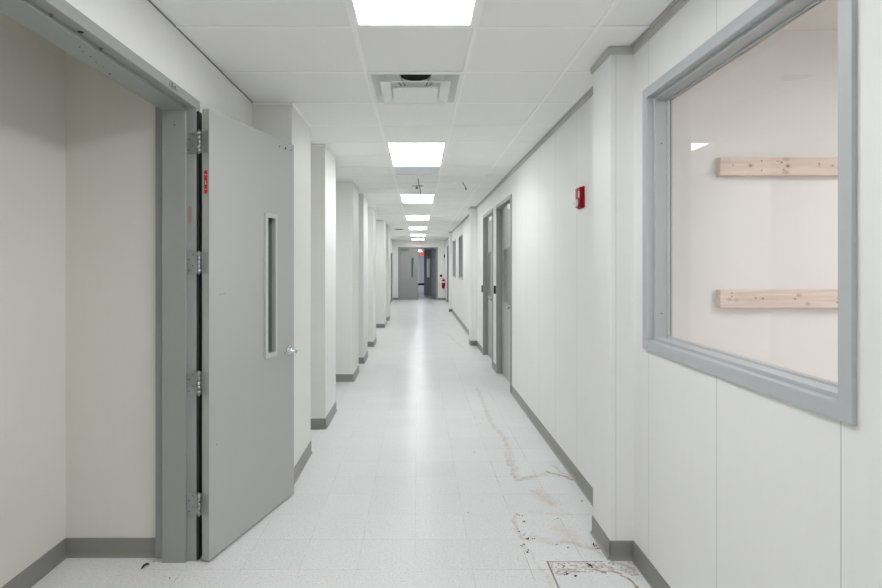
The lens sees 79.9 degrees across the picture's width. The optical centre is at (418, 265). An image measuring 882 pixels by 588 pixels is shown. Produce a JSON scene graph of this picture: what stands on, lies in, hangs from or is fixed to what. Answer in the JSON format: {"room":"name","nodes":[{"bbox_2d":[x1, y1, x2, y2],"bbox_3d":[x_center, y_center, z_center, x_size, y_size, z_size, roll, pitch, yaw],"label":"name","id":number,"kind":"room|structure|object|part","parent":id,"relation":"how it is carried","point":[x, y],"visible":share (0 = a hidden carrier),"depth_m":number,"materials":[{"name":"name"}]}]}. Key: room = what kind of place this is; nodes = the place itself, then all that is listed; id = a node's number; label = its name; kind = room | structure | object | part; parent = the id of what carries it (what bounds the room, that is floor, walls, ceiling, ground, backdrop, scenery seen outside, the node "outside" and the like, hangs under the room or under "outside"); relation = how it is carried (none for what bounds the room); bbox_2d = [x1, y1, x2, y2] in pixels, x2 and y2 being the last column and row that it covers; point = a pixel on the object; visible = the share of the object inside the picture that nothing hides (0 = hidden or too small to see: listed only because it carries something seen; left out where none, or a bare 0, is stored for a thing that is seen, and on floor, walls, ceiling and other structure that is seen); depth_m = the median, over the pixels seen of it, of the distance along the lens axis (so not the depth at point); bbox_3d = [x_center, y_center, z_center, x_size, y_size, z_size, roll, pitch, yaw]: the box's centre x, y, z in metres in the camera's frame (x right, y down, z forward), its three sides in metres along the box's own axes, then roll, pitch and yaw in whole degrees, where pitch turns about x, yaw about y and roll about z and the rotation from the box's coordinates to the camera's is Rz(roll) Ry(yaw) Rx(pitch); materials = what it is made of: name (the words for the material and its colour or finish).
{"room":"building corridor","nodes":[
{"label":"building corridor","id":0,"kind":"room"},
{"bbox_2d":[0,12,154,587],"bbox_3d":[-1.730,0.150,1.910,0.660,2.900,2.220,0,0,0],"label":"wall","id":1,"kind":"structure","parent":0,"point":[77,146],"depth_m":2.90,"materials":[{"name":"white paint"}]},
{"bbox_2d":[1,538,154,587],"bbox_3d":[-1.683,1.549,1.900,0.525,0.102,2.000,0,0,0],"label":"baseboard","id":2,"kind":"structure","parent":1,"relation":"attached to","point":[68,547],"depth_m":2.89,"materials":[{"name":"grey plastic"}]},
{"bbox_2d":[65,0,392,300],"bbox_3d":[-1.305,0.150,8.900,0.190,2.900,31.800,0,0,0],"label":"wall","id":3,"kind":"structure","parent":0,"point":[137,24],"depth_m":2.54,"materials":[{"name":"white paint"}]},
{"bbox_2d":[0,0,201,562],"bbox_3d":[-1.316,0.347,1.940,0.248,2.506,1.920,0,0,0],"label":"door frame","id":4,"kind":"structure","parent":3,"relation":"in","point":[178,117],"depth_m":2.83,"materials":[{"name":"grey paint"}]},
{"bbox_3d":[-1.225,1.286,2.849,0.054,0.117,0.002,0,0,0],"label":"hinge plate","id":5,"kind":"part","parent":4,"relation":"part of","materials":[{"name":"metal"}]},
{"bbox_3d":[-1.225,0.632,2.849,0.054,0.125,0.002,0,0,0],"label":"hinge plate","id":6,"kind":"part","parent":4,"relation":"part of","materials":[{"name":"metal"}]},
{"bbox_3d":[-1.225,-0.018,2.849,0.054,0.116,0.002,0,0,0],"label":"hinge plate","id":7,"kind":"part","parent":4,"relation":"part of","materials":[{"name":"metal"}]},
{"bbox_3d":[-1.225,-0.670,2.849,0.054,0.118,0.002,0,0,0],"label":"hinge plate","id":8,"kind":"part","parent":4,"relation":"part of","materials":[{"name":"metal"}]},
{"bbox_2d":[197,109,297,560],"bbox_3d":[-1.003,0.370,3.251,0.120,2.434,0.919,0,0,18],"label":"door","id":9,"kind":"structure","parent":4,"relation":"attached to","point":[246,265],"depth_m":3.14,"materials":[{"name":"grey paint"}]},
{"bbox_3d":[-0.979,0.126,3.400,0.071,0.927,0.135,0,0,17],"label":"window trim","id":10,"kind":"part","parent":9,"relation":"part of","materials":[{"name":"grey metal"}]},
{"bbox_3d":[-0.861,0.580,3.548,0.027,0.024,0.128,0,0,21],"label":"lever","id":11,"kind":"part","parent":9,"relation":"part of","materials":[{"name":"silver metal"}]},
{"bbox_3d":[-0.860,0.580,3.608,0.064,0.066,0.066,0,0,17],"label":"lever handle","id":12,"kind":"part","parent":9,"relation":"part of","materials":[{"name":"silver metal"}]},
{"bbox_2d":[148,0,391,239],"bbox_3d":[-1.208,-1.190,8.900,0.003,0.007,31.800,0,0,0],"label":"trim","id":13,"kind":"structure","parent":3,"relation":"attached to","point":[148,0],"depth_m":2.87,"materials":[{"name":"grey metal"}]},
{"bbox_2d":[391,253,391,300],"bbox_3d":[-1.258,0.505,23.600,0.120,2.190,1.240,0,0,0],"label":"door","id":14,"kind":"structure","parent":3,"relation":"in","point":[391,253],"depth_m":24.17,"materials":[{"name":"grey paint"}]},
{"bbox_2d":[31,285,650,587],"bbox_3d":[-0.250,1.630,18.600,3.420,0.060,51.200,0,0,0],"label":"floor","id":15,"kind":"structure","parent":0,"point":[383,497],"depth_m":3.51,"materials":[{"name":"tile"}]},
{"bbox_2d":[253,102,312,484],"bbox_3d":[-1.083,0.170,4.175,0.353,2.860,0.704,0,0,0],"label":"column","id":16,"kind":"structure","parent":15,"relation":"on","point":[284,121],"depth_m":4.08,"materials":[{"name":"white paint"}]},
{"bbox_3d":[-1.058,1.549,4.175,0.303,0.102,0.704,0,0,0],"label":"baseboard","id":17,"kind":"part","parent":16,"relation":"part of","materials":[{"name":"grey plastic"}]},
{"bbox_2d":[311,144,336,428],"bbox_3d":[-1.079,0.170,5.497,0.361,2.860,0.699,0,0,0],"label":"column","id":18,"kind":"structure","parent":15,"relation":"on","point":[323,161],"depth_m":5.16,"materials":[{"name":"white paint"}]},
{"bbox_3d":[-1.054,1.549,5.497,0.311,0.102,0.699,0,0,0],"label":"baseboard","id":19,"kind":"part","parent":18,"relation":"part of","materials":[{"name":"grey plastic"}]},
{"bbox_2d":[336,179,359,381],"bbox_3d":[-1.074,0.170,7.615,0.372,2.860,0.704,0,0,0],"label":"column","id":20,"kind":"structure","parent":15,"relation":"on","point":[347,191],"depth_m":7.28,"materials":[{"name":"white paint"}]},
{"bbox_3d":[-1.049,1.549,7.615,0.322,0.102,0.704,0,0,0],"label":"baseboard","id":21,"kind":"part","parent":20,"relation":"part of","materials":[{"name":"grey plastic"}]},
{"bbox_2d":[359,193,368,363],"bbox_3d":[-1.071,0.170,8.955,0.377,2.860,0.704,0,0,0],"label":"column","id":22,"kind":"structure","parent":15,"relation":"on","point":[363,200],"depth_m":8.62,"materials":[{"name":"white paint"}]},
{"bbox_3d":[-1.046,1.549,8.955,0.327,0.102,0.704,0,0,0],"label":"baseboard","id":23,"kind":"part","parent":22,"relation":"part of","materials":[{"name":"grey plastic"}]},
{"bbox_2d":[368,206,376,346],"bbox_3d":[-1.069,0.170,10.760,0.382,2.860,0.714,0,0,0],"label":"column","id":24,"kind":"structure","parent":15,"relation":"on","point":[372,341],"depth_m":10.42,"materials":[{"name":"white paint"}]},
{"bbox_3d":[-1.044,1.549,10.760,0.332,0.102,0.714,0,0,0],"label":"baseboard","id":25,"kind":"part","parent":24,"relation":"part of","materials":[{"name":"grey plastic"}]},
{"bbox_2d":[153,452,599,577],"bbox_3d":[0.303,1.597,3.494,1.862,0.005,3.255,0,0,39],"label":"crumbs","id":26,"kind":"object","parent":15,"relation":"on","point":[474,452],"visible":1,"depth_m":2.98,"materials":[{"name":"brown"}]},
{"bbox_2d":[376,220,385,327],"bbox_3d":[-1.062,0.170,13.950,0.397,2.860,0.734,0,0,0],"label":"column","id":27,"kind":"structure","parent":15,"relation":"on","point":[380,224],"depth_m":13.60,"materials":[{"name":"white paint"}]},
{"bbox_3d":[-1.036,1.549,13.950,0.347,0.102,0.734,0,0,0],"label":"baseboard","id":28,"kind":"part","parent":27,"relation":"part of","materials":[{"name":"grey plastic"}]},
{"bbox_2d":[386,225,389,320],"bbox_3d":[-1.058,0.170,15.725,0.405,2.860,0.684,0,0,0],"label":"column","id":29,"kind":"structure","parent":15,"relation":"on","point":[387,226],"depth_m":15.40,"materials":[{"name":"white paint"}]},
{"bbox_2d":[448,232,451,311],"bbox_3d":[1.167,0.170,18.550,0.217,2.860,0.334,0,0,0],"label":"column","id":30,"kind":"structure","parent":15,"relation":"on","point":[449,233],"depth_m":18.40,"materials":[{"name":"white paint"}]},
{"bbox_2d":[468,206,476,345],"bbox_3d":[1.151,0.170,10.700,0.247,2.860,0.334,0,0,0],"label":"column","id":31,"kind":"structure","parent":15,"relation":"on","point":[473,209],"depth_m":10.55,"materials":[{"name":"white paint"}]},
{"bbox_3d":[1.101,1.549,10.700,0.147,0.102,0.334,0,0,0],"label":"baseboard","id":32,"kind":"part","parent":31,"relation":"part of","materials":[{"name":"grey plastic"}]},
{"bbox_2d":[590,47,633,560],"bbox_3d":[1.152,0.170,3.013,0.246,2.860,0.319,0,0,0],"label":"column","id":33,"kind":"structure","parent":15,"relation":"on","point":[612,530],"depth_m":2.87,"materials":[{"name":"white paint"}]},
{"bbox_3d":[1.102,1.549,3.013,0.146,0.102,0.319,0,0,0],"label":"baseboard","id":34,"kind":"part","parent":33,"relation":"part of","materials":[{"name":"grey plastic"}]},
{"bbox_3d":[1.105,-1.172,3.013,0.139,0.038,0.305,0,0,0],"label":"crown trim","id":35,"kind":"part","parent":33,"relation":"part of","materials":[{"name":"grey paint"}]},
{"bbox_2d":[150,0,674,240],"bbox_3d":[0.015,-1.361,8.900,2.870,0.340,31.800,0,0,0],"label":"ceiling","id":36,"kind":"structure","parent":0,"point":[525,64],"depth_m":3.24,"materials":[{"name":"tile"}]},
{"bbox_2d":[349,0,478,26],"bbox_3d":[-0.020,-1.229,2.018,0.600,0.074,1.214,0,0,0],"label":"ceiling light","id":37,"kind":"object","parent":36,"relation":"attached to","point":[366,13],"visible":1,"depth_m":2.50,"materials":[{"name":"white plastic"}]},
{"bbox_2d":[367,73,463,103],"bbox_3d":[-0.020,-1.299,3.548,0.600,0.304,0.600,0,0,0],"label":"ceiling vent","id":38,"kind":"object","parent":36,"relation":"in","point":[386,88],"visible":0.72,"depth_m":3.56,"materials":[{"name":"white metal"}]},
{"bbox_2d":[386,143,446,165],"bbox_3d":[-0.020,-1.229,5.690,0.600,0.074,1.214,0,0,0],"label":"ceiling light","id":39,"kind":"object","parent":36,"relation":"attached to","point":[401,154],"visible":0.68,"depth_m":5.62,"materials":[{"name":"white plastic"}]},
{"bbox_2d":[392,167,441,174],"bbox_3d":[-0.020,-1.199,6.608,0.600,0.020,0.600,0,0,0],"label":"ceiling vent","id":40,"kind":"object","parent":36,"relation":"in","point":[396,170],"visible":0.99,"depth_m":6.63,"materials":[{"name":"white metal"}]},
{"bbox_2d":[400,194,434,202],"bbox_3d":[-0.020,-1.229,9.362,0.600,0.074,1.214,0,0,0],"label":"ceiling light","id":41,"kind":"object","parent":36,"relation":"attached to","point":[405,198],"visible":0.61,"depth_m":9.38,"materials":[{"name":"white plastic"}]},
{"bbox_2d":[408,227,426,229],"bbox_3d":[-0.020,-1.229,16.706,0.600,0.074,1.214,0,0,0],"label":"ceiling light","id":42,"kind":"object","parent":36,"relation":"attached to","point":[410,228],"visible":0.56,"depth_m":16.87,"materials":[{"name":"white plastic"}]},
{"bbox_2d":[406,216,429,219],"bbox_3d":[-0.020,-1.229,13.034,0.600,0.074,1.214,0,0,0],"label":"ceiling light","id":43,"kind":"object","parent":36,"relation":"attached to","point":[407,217],"visible":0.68,"depth_m":13.05,"materials":[{"name":"white plastic"}]},
{"bbox_2d":[410,234,425,235],"bbox_3d":[-0.020,-1.229,20.378,0.600,0.074,1.214,0,0,0],"label":"ceiling light","id":44,"kind":"object","parent":36,"relation":"attached to","point":[410,234],"visible":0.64,"depth_m":20.09,"materials":[{"name":"white plastic"}]},
{"bbox_2d":[393,241,444,297],"bbox_3d":[0.000,0.150,24.875,2.800,2.900,0.150,0,0,0],"label":"wall","id":45,"kind":"structure","parent":0,"point":[440,244],"depth_m":24.80,"materials":[{"name":"white paint"}]},
{"bbox_2d":[398,247,437,299],"bbox_3d":[-0.025,0.352,24.858,1.880,2.495,0.175,0,0,0],"label":"door","id":46,"kind":"structure","parent":45,"relation":"in","point":[407,285],"depth_m":24.83,"materials":[{"name":"grey paint"}]},
{"bbox_2d":[430,248,436,299],"bbox_3d":[0.720,0.380,25.280,0.111,2.424,0.875,0,0,-11],"label":"door","id":47,"kind":"structure","parent":46,"relation":"attached to","point":[433,278],"depth_m":25.07,"materials":[{"name":"grey metal"}]},
{"bbox_2d":[413,248,434,282],"bbox_3d":[0.025,0.150,34.550,2.850,2.900,19.200,0,0,0],"label":"wall","id":48,"kind":"structure","parent":0,"point":[420,258],"depth_m":44.00,"materials":[{"name":"white paint"}]},
{"bbox_2d":[411,249,430,295],"bbox_3d":[0.273,0.351,28.337,1.925,2.482,0.055,0,0,0],"label":"door","id":49,"kind":"structure","parent":48,"relation":"in","point":[427,252],"depth_m":28.32,"materials":[{"name":"grey metal"}]},
{"bbox_2d":[445,0,881,587],"bbox_3d":[1.288,0.150,8.900,0.225,2.900,31.800,0,0,0],"label":"wall","id":50,"kind":"structure","parent":0,"point":[736,485],"depth_m":2.23,"materials":[{"name":"white paint"}]},
{"bbox_2d":[447,245,448,304],"bbox_3d":[1.315,0.372,22.450,0.140,2.455,1.300,0,0,0],"label":"door","id":51,"kind":"structure","parent":50,"relation":"in","point":[448,245],"depth_m":21.83,"materials":[{"name":"grey paint"}]},
{"bbox_2d":[453,239,455,277],"bbox_3d":[1.222,-0.240,17.175,0.124,1.216,1.346,0,0,0],"label":"window","id":52,"kind":"structure","parent":50,"relation":"in","point":[454,241],"depth_m":17.79,"materials":[{"name":"grey paint"}]},
{"bbox_2d":[459,234,462,279],"bbox_3d":[1.222,-0.245,14.550,0.124,1.226,1.296,0,0,0],"label":"window","id":53,"kind":"structure","parent":50,"relation":"in","point":[461,235],"depth_m":15.13,"materials":[{"name":"grey paint"}]},
{"bbox_2d":[483,208,492,366],"bbox_3d":[1.230,0.347,8.885,0.140,2.505,1.230,0,0,0],"label":"door","id":54,"kind":"structure","parent":50,"relation":"in","point":[488,217],"depth_m":9.37,"materials":[{"name":"grey paint"}]},
{"bbox_3d":[1.242,0.140,9.210,0.011,0.790,0.230,0,0,0],"label":"window trim","id":55,"kind":"part","parent":54,"relation":"part of","materials":[{"name":"grey paint"}]},
{"bbox_2d":[496,194,511,392],"bbox_3d":[1.230,0.347,7.250,0.140,2.505,1.260,0,0,0],"label":"door","id":56,"kind":"structure","parent":50,"relation":"in","point":[504,208],"depth_m":7.63,"materials":[{"name":"grey paint"}]},
{"bbox_3d":[1.242,0.140,7.410,0.011,0.790,0.470,0,0,0],"label":"window trim","id":57,"kind":"part","parent":56,"relation":"part of","materials":[{"name":"grey paint"}]},
{"bbox_2d":[445,298,670,587],"bbox_3d":[1.209,1.549,8.900,0.102,0.102,31.800,0,0,0],"label":"baseboard","id":58,"kind":"structure","parent":50,"relation":"attached to","point":[646,568],"depth_m":3.92,"materials":[{"name":"grey plastic"}]},
{"bbox_2d":[445,0,688,240],"bbox_3d":[1.206,-1.172,8.900,0.109,0.038,31.800,0,0,0],"label":"trim","id":59,"kind":"structure","parent":50,"relation":"attached to","point":[676,5],"depth_m":3.65,"materials":[{"name":"grey metal"}]},
{"bbox_2d":[574,186,584,208],"bbox_3d":[1.149,-0.490,3.780,0.060,0.152,0.124,0,0,0],"label":"fire alarm","id":60,"kind":"object","parent":50,"relation":"attached to","point":[579,202],"visible":1,"depth_m":3.73,"materials":[{"name":"red plastic"}]},
{"bbox_3d":[1.170,-0.490,3.780,0.018,0.152,0.124,0,0,0],"label":"plate","id":61,"kind":"part","parent":60,"relation":"part of","materials":[{"name":"red plastic"}]},
{"bbox_2d":[642,0,856,424],"bbox_3d":[1.222,-0.240,2.067,0.124,1.332,1.315,0,0,0],"label":"window","id":62,"kind":"structure","parent":50,"relation":"in","point":[763,19],"depth_m":1.96,"materials":[{"name":"grey paint"}]},
{"bbox_2d":[673,30,837,381],"bbox_3d":[2.849,0.125,-0.150,3.102,2.950,6.100,0,0,0],"label":"wall","id":63,"kind":"structure","parent":0,"point":[779,98],"depth_m":2.78,"materials":[{"name":"white paint"}]},
{"bbox_2d":[716,157,837,176],"bbox_3d":[2.761,-0.520,2.761,2.378,0.095,0.042,0,0,0],"label":"rail","id":64,"kind":"object","parent":63,"relation":"attached to","point":[725,166],"visible":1,"depth_m":2.74,"materials":[{"name":"beige wood"}]},
{"bbox_2d":[716,289,837,307],"bbox_3d":[2.761,0.172,2.761,2.378,0.095,0.042,0,0,0],"label":"rail","id":65,"kind":"object","parent":63,"relation":"attached to","point":[725,298],"visible":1,"depth_m":2.74,"materials":[{"name":"beige wood"}]},
{"bbox_2d":[781,0,837,29],"bbox_3d":[2.849,-1.284,-0.210,3.102,0.073,5.980,0,0,0],"label":"ceiling","id":66,"kind":"structure","parent":0,"point":[824,16],"depth_m":2.66,"materials":[{"name":"white"}]}
]}

